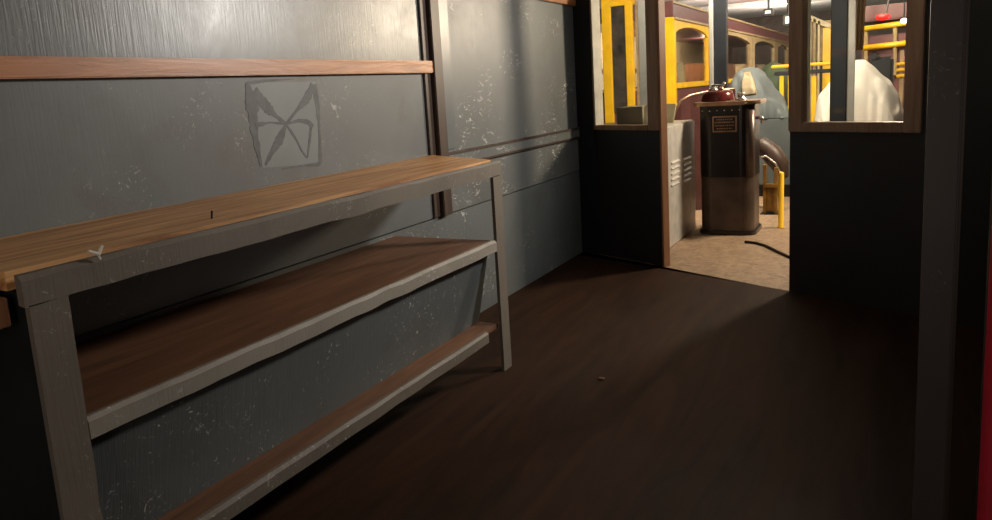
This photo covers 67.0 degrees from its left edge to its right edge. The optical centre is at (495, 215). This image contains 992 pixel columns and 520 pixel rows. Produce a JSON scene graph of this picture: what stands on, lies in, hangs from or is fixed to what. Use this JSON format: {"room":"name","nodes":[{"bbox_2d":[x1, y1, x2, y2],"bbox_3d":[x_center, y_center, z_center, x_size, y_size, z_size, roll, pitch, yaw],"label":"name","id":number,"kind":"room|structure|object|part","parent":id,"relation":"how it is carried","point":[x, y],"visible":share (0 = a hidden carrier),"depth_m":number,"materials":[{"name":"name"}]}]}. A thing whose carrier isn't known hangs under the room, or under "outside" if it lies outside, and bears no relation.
{"room":"workshop storage room","nodes":[
{"label":"workshop storage room","id":0,"kind":"room"},
{"bbox_2d":[0,0,582,343],"bbox_3d":[-0.869,-0.225,2.631,0.042,2.080,6.250,2,11,28],"label":"wall","id":1,"kind":"structure","parent":0,"point":[73,150],"depth_m":2.69,"materials":[{"name":"grey metal"}]},
{"bbox_2d":[0,56,432,78],"bbox_3d":[-1.304,-0.340,1.727,0.028,0.056,4.315,2,11,28],"label":"trim","id":2,"kind":"structure","parent":1,"relation":"attached to","point":[11,67],"depth_m":2.32,"materials":[{"name":"brown wood"}]},
{"bbox_2d":[417,0,452,217],"bbox_3d":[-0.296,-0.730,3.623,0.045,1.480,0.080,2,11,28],"label":"trim","id":3,"kind":"structure","parent":1,"relation":"attached to","point":[432,8],"depth_m":3.62,"materials":[{"name":"brown wood"}]},
{"bbox_2d":[438,0,456,148],"bbox_3d":[-0.265,-0.906,3.690,0.010,1.160,0.115,2,11,28],"label":"trim","id":4,"kind":"structure","parent":1,"relation":"attached to","point":[443,14],"depth_m":3.73,"materials":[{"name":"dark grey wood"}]},
{"bbox_2d":[449,127,579,158],"bbox_3d":[0.169,-0.433,4.533,0.016,0.070,1.810,2,11,28],"label":"trim","id":5,"kind":"structure","parent":1,"relation":"attached to","point":[485,152],"depth_m":4.42,"materials":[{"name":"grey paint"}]},
{"bbox_2d":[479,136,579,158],"bbox_3d":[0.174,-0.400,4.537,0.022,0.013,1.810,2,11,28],"label":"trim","id":6,"kind":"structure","parent":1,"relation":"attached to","point":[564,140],"depth_m":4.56,"materials":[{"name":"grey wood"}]},
{"bbox_2d":[540,0,575,6],"bbox_3d":[0.120,-1.316,4.378,0.030,0.065,1.820,2,11,28],"label":"trim","id":7,"kind":"structure","parent":1,"relation":"attached to","point":[572,3],"depth_m":4.98,"materials":[{"name":"brown wood"}]},
{"bbox_2d":[230,253,983,519],"bbox_3d":[0.499,0.865,2.121,3.050,0.060,6.250,2,11,28],"label":"floor","id":8,"kind":"structure","parent":0,"point":[716,399],"depth_m":2.69,"materials":[{"name":"brown wood"}]},
{"bbox_2d":[0,297,11,328],"bbox_3d":[-1.426,0.670,1.061,0.477,0.900,1.294,2,11,28],"label":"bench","id":9,"kind":"object","parent":8,"relation":"on","point":[5,318],"visible":1,"depth_m":1.44,"materials":[{"name":"brown wood"}]},
{"bbox_2d":[0,155,511,519],"bbox_3d":[-0.586,0.356,2.602,0.522,0.911,2.260,2,11,28],"label":"workbench","id":10,"kind":"object","parent":8,"relation":"on","point":[202,410],"visible":1,"depth_m":2.02,"materials":[{"name":"brown wood"}]},
{"bbox_3d":[-1.105,0.569,1.645,0.495,0.868,0.018,2,11,28],"label":"panel","id":11,"kind":"part","parent":10,"relation":"part of","materials":[{"name":"black paint"}]},
{"bbox_3d":[-0.860,0.583,1.547,0.014,0.844,0.081,2,11,28],"label":"leg","id":12,"kind":"part","parent":10,"relation":"part of","materials":[{"name":"grey paint"}]},
{"bbox_2d":[87,245,103,259],"bbox_3d":[-0.828,0.078,1.554,0.012,0.030,0.034,5,13,42],"label":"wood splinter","id":13,"kind":"object","parent":10,"relation":"attached to","point":[98,252],"visible":1,"depth_m":1.55,"materials":[{"name":"beige wood"}]},
{"bbox_3d":[-0.449,-0.028,2.303,0.020,0.066,2.000,2,11,28],"label":"rail","id":14,"kind":"part","parent":10,"relation":"part of","materials":[{"name":"grey paint"}]},
{"bbox_2d":[76,236,489,413],"bbox_3d":[-0.659,0.269,2.477,0.500,0.022,1.835,2,11,28],"label":"shelf","id":15,"kind":"object","parent":10,"relation":"attached to","point":[118,367],"depth_m":2.23,"materials":[{"name":"brown wood"}]},
{"bbox_3d":[-0.487,0.464,2.428,0.100,0.365,1.830,2,11,28],"label":"panel","id":16,"kind":"part","parent":10,"relation":"part of","materials":[{"name":"paint"}]},
{"bbox_3d":[-0.429,0.284,2.358,0.020,0.052,1.831,2,11,28],"label":"shelf rail","id":17,"kind":"part","parent":10,"relation":"part of","materials":[{"name":"paint"}]},
{"bbox_2d":[156,322,497,519],"bbox_3d":[-0.478,0.630,2.453,0.140,0.018,1.835,2,11,28],"label":"shelf","id":18,"kind":"object","parent":10,"relation":"attached to","point":[201,503],"depth_m":2.27,"materials":[{"name":"brown wood"}]},
{"bbox_3d":[-0.434,0.653,2.366,0.020,0.049,1.713,2,11,28],"label":"rail","id":19,"kind":"part","parent":10,"relation":"part of","materials":[{"name":"grey paint"}]},
{"bbox_3d":[0.023,0.253,3.207,0.014,0.844,0.073,2,11,28],"label":"leg","id":20,"kind":"part","parent":10,"relation":"part of","materials":[{"name":"grey paint"}]},
{"bbox_2d":[912,0,991,519],"bbox_3d":[1.329,-0.156,1.429,0.887,2.080,0.070,2,11,28],"label":"door frame","id":21,"kind":"structure","parent":8,"relation":"on","point":[949,19],"depth_m":1.63,"materials":[{"name":"grey paint"}]},
{"bbox_2d":[976,222,991,519],"bbox_3d":[1.090,0.322,1.623,0.056,1.103,0.056,2,11,28],"label":"pole","id":22,"kind":"object","parent":8,"relation":"on","point":[984,501],"visible":1,"depth_m":1.64,"materials":[{"name":"red paint"}]},
{"bbox_2d":[578,196,789,290],"bbox_3d":[2.236,0.183,5.546,3.600,0.050,4.350,2,11,28],"label":"floor","id":23,"kind":"structure","parent":0,"point":[725,257],"depth_m":5.11,"materials":[{"name":"beige concrete"}]},
{"bbox_2d":[637,0,646,104],"bbox_3d":[1.412,-1.121,7.110,0.085,2.100,0.060,2,11,28],"label":"post","id":24,"kind":"object","parent":23,"relation":"on","point":[640,3],"visible":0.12,"depth_m":7.02,"materials":[{"name":"grey metal"}]},
{"bbox_2d":[667,120,695,246],"bbox_3d":[1.228,-0.263,5.762,0.434,0.875,0.840,2,11,28],"label":"base cabinet","id":25,"kind":"object","parent":23,"relation":"on","point":[680,133],"visible":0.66,"depth_m":5.64,"materials":[{"name":"grey metal"}]},
{"bbox_2d":[616,105,647,124],"bbox_3d":[1.106,-0.775,5.755,0.276,0.147,0.300,2,11,28],"label":"cardboard box","id":26,"kind":"object","parent":25,"relation":"on","point":[627,115],"visible":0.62,"depth_m":5.63,"materials":[{"name":"cardboard"}]},
{"bbox_2d":[667,104,675,122],"bbox_3d":[1.334,-0.763,5.722,0.084,0.175,0.010,2,11,28],"label":"sheet","id":27,"kind":"object","parent":25,"relation":"on","point":[671,108],"visible":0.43,"depth_m":5.71,"materials":[{"name":"beige paper"}]},
{"bbox_2d":[674,87,735,209],"bbox_3d":[1.877,-0.591,6.810,0.580,1.100,0.095,-2,10,7],"label":"panel","id":28,"kind":"object","parent":23,"relation":"on","point":[685,110],"visible":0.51,"depth_m":6.77,"materials":[{"name":"red paint"}]},
{"bbox_3d":[1.851,-0.978,6.743,0.576,0.313,0.089,-2,10,7],"label":"rail","id":29,"kind":"part","parent":28,"relation":"part of","materials":[{"name":"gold metal"}]},
{"bbox_2d":[708,0,727,87],"bbox_3d":[2.020,-1.105,6.796,0.149,2.100,0.110,2,11,28],"label":"post","id":30,"kind":"object","parent":23,"relation":"on","point":[717,9],"visible":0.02,"depth_m":6.69,"materials":[{"name":"grey metal"}]},
{"bbox_2d":[693,82,765,235],"bbox_3d":[1.831,-0.456,5.836,0.515,1.160,0.470,2,11,28],"label":"controller","id":31,"kind":"object","parent":23,"relation":"on","point":[729,126],"visible":1,"depth_m":5.68,"materials":[{"name":"black paint"}]},
{"bbox_3d":[1.704,-1.000,5.733,0.026,0.042,0.156,-7,10,-19],"label":"handle","id":32,"kind":"part","parent":31,"relation":"part of","materials":[{"name":"metal"}]},
{"bbox_3d":[1.713,-0.684,5.620,0.180,0.121,0.007,2,11,28],"label":"name plate","id":33,"kind":"part","parent":31,"relation":"part of","materials":[{"name":"gold metal"}]},
{"bbox_3d":[1.798,-0.869,5.771,0.497,0.028,0.470,2,11,28],"label":"plate","id":34,"kind":"part","parent":31,"relation":"part of","materials":[{"name":"gold metal"}]},
{"bbox_2d":[755,116,764,122],"bbox_3d":[1.972,-0.718,5.616,0.073,0.055,0.028,2,11,28],"label":"tap","id":35,"kind":"object","parent":31,"relation":"on","point":[756,117],"depth_m":5.60,"materials":[{"name":"metal"}]},
{"bbox_2d":[745,241,788,257],"bbox_3d":[1.900,0.240,5.116,0.076,0.017,0.690,-5,10,-10],"label":"cable","id":36,"kind":"object","parent":23,"relation":"on","point":[750,242],"visible":0.84,"depth_m":5.23,"materials":[{"name":"rubber"}]},
{"bbox_2d":[760,164,777,214],"bbox_3d":[2.401,-0.234,6.537,0.160,0.431,0.230,2,11,28],"label":"machine","id":37,"kind":"object","parent":23,"relation":"on","point":[770,190],"visible":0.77,"depth_m":6.47,"materials":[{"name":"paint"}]},
{"bbox_2d":[759,117,789,196],"bbox_3d":[2.796,-0.608,7.592,0.614,0.767,0.600,2,11,28],"label":"chest","id":38,"kind":"object","parent":23,"relation":"on","point":[775,130],"visible":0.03,"depth_m":7.27,"materials":[{"name":"black paint"}]},
{"bbox_2d":[729,67,787,118],"bbox_3d":[2.671,-1.246,7.557,0.647,0.505,0.694,2,11,28],"label":"tarpaulin","id":39,"kind":"object","parent":38,"relation":"on","point":[754,82],"visible":0.67,"depth_m":7.33,"materials":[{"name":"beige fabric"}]},
{"bbox_2d":[777,172,784,228],"bbox_3d":[2.226,-0.118,5.855,0.056,0.442,0.056,2,11,28],"label":"post","id":40,"kind":"object","parent":23,"relation":"on","point":[780,174],"visible":1,"depth_m":5.84,"materials":[{"name":"metal"}]},
{"bbox_2d":[829,0,855,120],"bbox_3d":[2.919,-1.080,6.323,0.185,2.100,0.110,2,11,28],"label":"post","id":41,"kind":"object","parent":23,"relation":"on","point":[843,12],"visible":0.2,"depth_m":6.25,"materials":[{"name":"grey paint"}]},
{"bbox_2d":[599,0,906,18],"bbox_3d":[7.132,-4.507,13.307,18.000,0.050,20.700,2,11,28],"label":"ceiling","id":42,"kind":"structure","parent":0,"point":[816,6],"depth_m":21.26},
{"bbox_2d":[599,0,691,8],"bbox_3d":[7.697,-4.620,14.375,17.800,0.135,0.120,2,11,28],"label":"roof beam","id":43,"kind":"structure","parent":42,"relation":"attached to","point":[665,0],"depth_m":16.32,"materials":[{"name":"metal"}]},
{"bbox_2d":[698,0,823,9],"bbox_3d":[9.270,-5.209,17.332,17.800,0.135,0.120,2,11,28],"label":"roof beam","id":44,"kind":"structure","parent":42,"relation":"attached to","point":[772,2],"depth_m":18.75,"materials":[{"name":"metal"}]},
{"bbox_2d":[763,0,773,15],"bbox_3d":[3.504,-3.110,9.643,0.122,1.056,0.112,2,11,28],"label":"floodlight","id":45,"kind":"object","parent":42,"relation":"hanging from","point":[769,11],"visible":1,"depth_m":9.70,"materials":[{"name":"white paint"}]},
{"bbox_2d":[783,0,788,25],"bbox_3d":[3.718,-3.031,9.545,0.107,1.204,0.112,2,11,28],"label":"floodlight","id":46,"kind":"object","parent":42,"relation":"hanging from","point":[785,17],"visible":0.57,"depth_m":9.60,"materials":[{"name":"black paint"}]},
{"bbox_2d":[855,0,865,49],"bbox_3d":[4.322,-2.765,8.881,0.330,1.581,0.100,2,11,28],"label":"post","id":47,"kind":"object","parent":42,"relation":"hanging from","point":[860,4],"visible":0.82,"depth_m":8.95,"materials":[{"name":"paint"}]},
{"bbox_2d":[875,0,890,20],"bbox_3d":[4.347,-2.837,8.393,0.156,1.281,0.120,2,11,28],"label":"lamp","id":48,"kind":"object","parent":42,"relation":"hanging from","point":[883,16],"visible":1,"depth_m":8.45,"materials":[{"name":"red metal"}]},
{"bbox_2d":[901,0,905,23],"bbox_3d":[4.535,-2.805,8.300,0.070,1.334,0.070,2,11,28],"label":"lamp","id":49,"kind":"object","parent":42,"relation":"hanging from","point":[903,20],"visible":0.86,"depth_m":8.38,"materials":[{"name":"white"}]},
{"bbox_2d":[636,11,905,92],"bbox_3d":[12.036,-4.755,22.610,18.000,3.095,0.100,2,11,28],"label":"wall","id":50,"kind":"structure","parent":0,"point":[763,54],"depth_m":24.03,"materials":[{"name":"grey paint"}]},
{"bbox_2d":[760,137,788,177],"bbox_3d":[2.420,-0.509,6.648,0.328,0.376,0.193,2,11,28],"label":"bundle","id":51,"kind":"object","parent":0,"point":[767,147],"visible":0.59,"depth_m":6.56,"materials":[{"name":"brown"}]},
{"bbox_2d":[760,155,781,171],"bbox_3d":[2.389,-0.432,6.533,0.225,0.188,0.018,2,11,28],"label":"hose","id":52,"kind":"object","parent":51,"relation":"attached to","point":[766,156],"visible":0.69,"depth_m":6.51,"materials":[{"name":"metal"}]},
{"bbox_2d":[596,0,991,329],"bbox_3d":[1.567,-0.606,4.033,0.035,2.080,3.255,-10,12,-35],"label":"wall","id":53,"kind":"structure","parent":0,"point":[856,221],"depth_m":3.78,"materials":[{"name":"metal"}]},
{"bbox_2d":[573,0,599,254],"bbox_3d":[0.636,-0.757,5.269,0.080,2.080,0.186,-10,12,-35],"label":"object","id":54,"kind":"structure","parent":53,"relation":"attached to","point":[587,170],"depth_m":5.25,"materials":[{"name":"black paint"}]},
{"bbox_2d":[589,0,659,130],"bbox_3d":[0.846,-1.107,4.899,0.076,1.094,0.587,-10,12,-35],"label":"window","id":55,"kind":"structure","parent":53,"relation":"in","point":[650,5],"depth_m":4.81,"materials":[{"name":"brown wood"}]},
{"bbox_3d":[0.857,-0.588,5.011,0.065,0.033,0.472,-10,12,-35],"label":"rail","id":56,"kind":"part","parent":55,"relation":"part of","materials":[{"name":"brown wood"}]},
{"bbox_2d":[657,0,669,266],"bbox_3d":[1.055,-0.642,4.735,0.062,1.980,0.014,-10,12,-35],"label":"door frame","id":57,"kind":"structure","parent":53,"relation":"in","point":[660,3],"depth_m":4.74,"materials":[{"name":"brown wood"}]},
{"bbox_2d":[788,0,926,132],"bbox_3d":[1.760,-0.958,3.675,0.072,1.093,0.677,-10,12,-35],"label":"window","id":58,"kind":"structure","parent":53,"relation":"in","point":[799,10],"depth_m":3.74,"materials":[{"name":"brown wood"}]},
{"bbox_3d":[1.788,-0.444,3.760,0.065,0.050,0.518,-10,12,-35],"label":"rail","id":59,"kind":"part","parent":58,"relation":"part of","materials":[{"name":"brown wood"}]},
{"bbox_3d":[7.939,-1.688,14.992,18.000,0.050,18.000,2,11,28],"label":"floor","id":60,"kind":"structure","parent":0,"visible":0},
{"bbox_2d":[600,0,788,122],"bbox_3d":[4.562,-2.790,15.464,1.630,2.462,13.119,2,11,28],"label":"train car","id":61,"kind":"object","parent":60,"relation":"on","point":[686,26],"visible":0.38,"depth_m":9.81,"materials":[{"name":"yellow paint"},{"name":"maroon paint"},{"name":"clear glass"}]},
{"bbox_3d":[1.598,-2.003,9.699,0.188,1.362,0.008,2,11,28],"label":"pane","id":62,"kind":"part","parent":61,"relation":"part of","materials":[{"name":"clear glass"}]},
{"bbox_3d":[4.451,-2.235,15.315,1.600,0.932,12.475,2,11,28],"label":"waist panel","id":63,"kind":"part","parent":61,"relation":"part of","materials":[{"name":"red paint"}]},
{"bbox_3d":[2.214,-1.651,9.494,0.132,1.663,0.100,2,11,28],"label":"corner post","id":64,"kind":"part","parent":61,"relation":"part of","materials":[{"name":"yellow paint"}]},
{"bbox_3d":[2.456,-1.669,10.558,0.430,0.920,0.060,2,11,28],"label":"seat","id":65,"kind":"part","parent":61,"relation":"part of","materials":[{"name":"beige paint"}]},
{"bbox_3d":[3.034,-1.886,11.645,0.430,0.920,0.060,2,11,28],"label":"seat","id":66,"kind":"part","parent":61,"relation":"part of","materials":[{"name":"brown wood"}]},
{"bbox_3d":[5.120,-2.709,14.865,0.060,0.070,12.475,2,11,28],"label":"waist rail","id":67,"kind":"part","parent":61,"relation":"part of","materials":[{"name":"yellow paint"}]},
{"bbox_3d":[4.191,-2.319,13.818,0.430,0.920,0.060,2,11,28],"label":"seat","id":68,"kind":"part","parent":61,"relation":"part of","materials":[{"name":"brown wood"}]},
{"bbox_3d":[5.075,-3.527,14.726,0.070,0.030,12.475,2,11,28],"label":"cornice","id":69,"kind":"part","parent":61,"relation":"part of","materials":[{"name":"beige paint"}]},
{"bbox_3d":[4.769,-2.535,14.905,0.430,0.920,0.060,2,11,28],"label":"seat","id":70,"kind":"part","parent":61,"relation":"part of","materials":[{"name":"beige paint"}]},
{"bbox_3d":[5.926,-2.968,17.079,0.430,0.920,0.060,2,11,28],"label":"seat","id":71,"kind":"part","parent":61,"relation":"part of","materials":[{"name":"beige paint"}]},
{"bbox_2d":[771,62,829,121],"bbox_3d":[3.724,-1.161,9.116,0.657,1.344,0.500,2,11,28],"label":"trestle","id":72,"kind":"object","parent":60,"relation":"on","point":[782,78],"visible":0.4,"depth_m":8.84,"materials":[{"name":"paint"}]},
{"bbox_3d":[3.468,-1.076,9.097,0.045,1.214,0.100,2,11,28],"label":"leg","id":73,"kind":"part","parent":72,"relation":"part of","materials":[{"name":"yellow paint"}]},
{"bbox_3d":[3.702,-1.721,9.016,0.624,0.048,0.440,2,11,28],"label":"black rail","id":74,"kind":"part","parent":72,"relation":"part of","materials":[{"name":"metal"}]},
{"bbox_3d":[3.784,-1.057,8.932,0.054,1.193,0.100,2,11,28],"label":"leg","id":75,"kind":"part","parent":72,"relation":"part of","materials":[{"name":"yellow paint"}]},
{"bbox_3d":[3.926,-1.048,8.858,0.053,1.183,0.100,2,11,28],"label":"leg","id":76,"kind":"part","parent":72,"relation":"part of","materials":[{"name":"yellow paint"}]},
{"bbox_2d":[809,15,830,121],"bbox_3d":[4.722,-1.909,10.995,0.343,2.080,0.150,2,11,28],"label":"rack","id":77,"kind":"object","parent":60,"relation":"on","point":[820,29],"visible":0.36,"depth_m":10.85,"materials":[{"name":"metal"}]},
{"bbox_3d":[4.657,-2.803,10.823,0.334,0.255,0.100,2,11,28],"label":"rail","id":78,"kind":"part","parent":77,"relation":"part of","materials":[{"name":"beige paint"}]},
{"bbox_2d":[868,53,893,83],"bbox_3d":[4.256,-1.086,8.319,0.247,1.396,0.420,2,11,28],"label":"machine","id":79,"kind":"object","parent":60,"relation":"on","point":[884,65],"visible":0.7,"depth_m":8.06,"materials":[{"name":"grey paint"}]},
{"bbox_2d":[868,53,879,61],"bbox_3d":[4.131,-1.722,8.190,0.113,0.087,0.300,2,11,28],"label":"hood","id":80,"kind":"object","parent":79,"relation":"attached to","point":[874,58],"depth_m":8.08,"materials":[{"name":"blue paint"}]},
{"bbox_2d":[861,2,906,107],"bbox_3d":[6.334,-1.918,10.604,2.219,2.036,3.035,2,11,28],"label":"tram","id":81,"kind":"object","parent":60,"relation":"on","point":[884,45],"visible":0.23,"depth_m":9.62,"materials":[{"name":"paint"}]},
{"bbox_3d":[5.070,-2.172,9.521,0.764,0.099,0.070,2,11,28],"label":"guard rail","id":82,"kind":"part","parent":81,"relation":"part of","materials":[{"name":"yellow metal"}]},
{"bbox_3d":[5.050,-2.413,9.484,0.762,0.108,0.070,2,11,28],"label":"guard rail","id":83,"kind":"part","parent":81,"relation":"part of","materials":[{"name":"yellow metal"}]},
{"bbox_2d":[896,50,904,103],"bbox_3d":[4.314,-1.027,7.909,0.196,1.408,0.200,2,11,28],"label":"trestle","id":84,"kind":"object","parent":60,"relation":"on","point":[901,69],"visible":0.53,"depth_m":7.83,"materials":[{"name":"paint"}]},
{"bbox_3d":[3.656,-0.527,7.508,0.632,0.533,0.580,2,11,28],"label":"crate","id":85,"kind":"object","parent":60,"relation":"on","visible":0},
{"bbox_2d":[814,60,902,120],"bbox_3d":[3.583,-1.168,7.405,0.849,0.726,0.807,2,11,28],"label":"tarpaulin","id":86,"kind":"object","parent":85,"relation":"on","point":[876,98],"visible":0.56,"depth_m":7.09,"materials":[{"name":"white fabric"}]},
{"bbox_3d":[3.735,-1.056,10.137,0.440,0.799,0.450,2,11,28],"label":"stand","id":87,"kind":"object","parent":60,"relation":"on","visible":0},
{"bbox_2d":[762,62,788,106],"bbox_3d":[3.707,-1.754,10.050,0.443,0.607,0.453,-6,10,-17],"label":"bag","id":88,"kind":"object","parent":87,"relation":"on","point":[767,69],"visible":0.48,"depth_m":9.87,"materials":[{"name":"fabric"}]}
]}

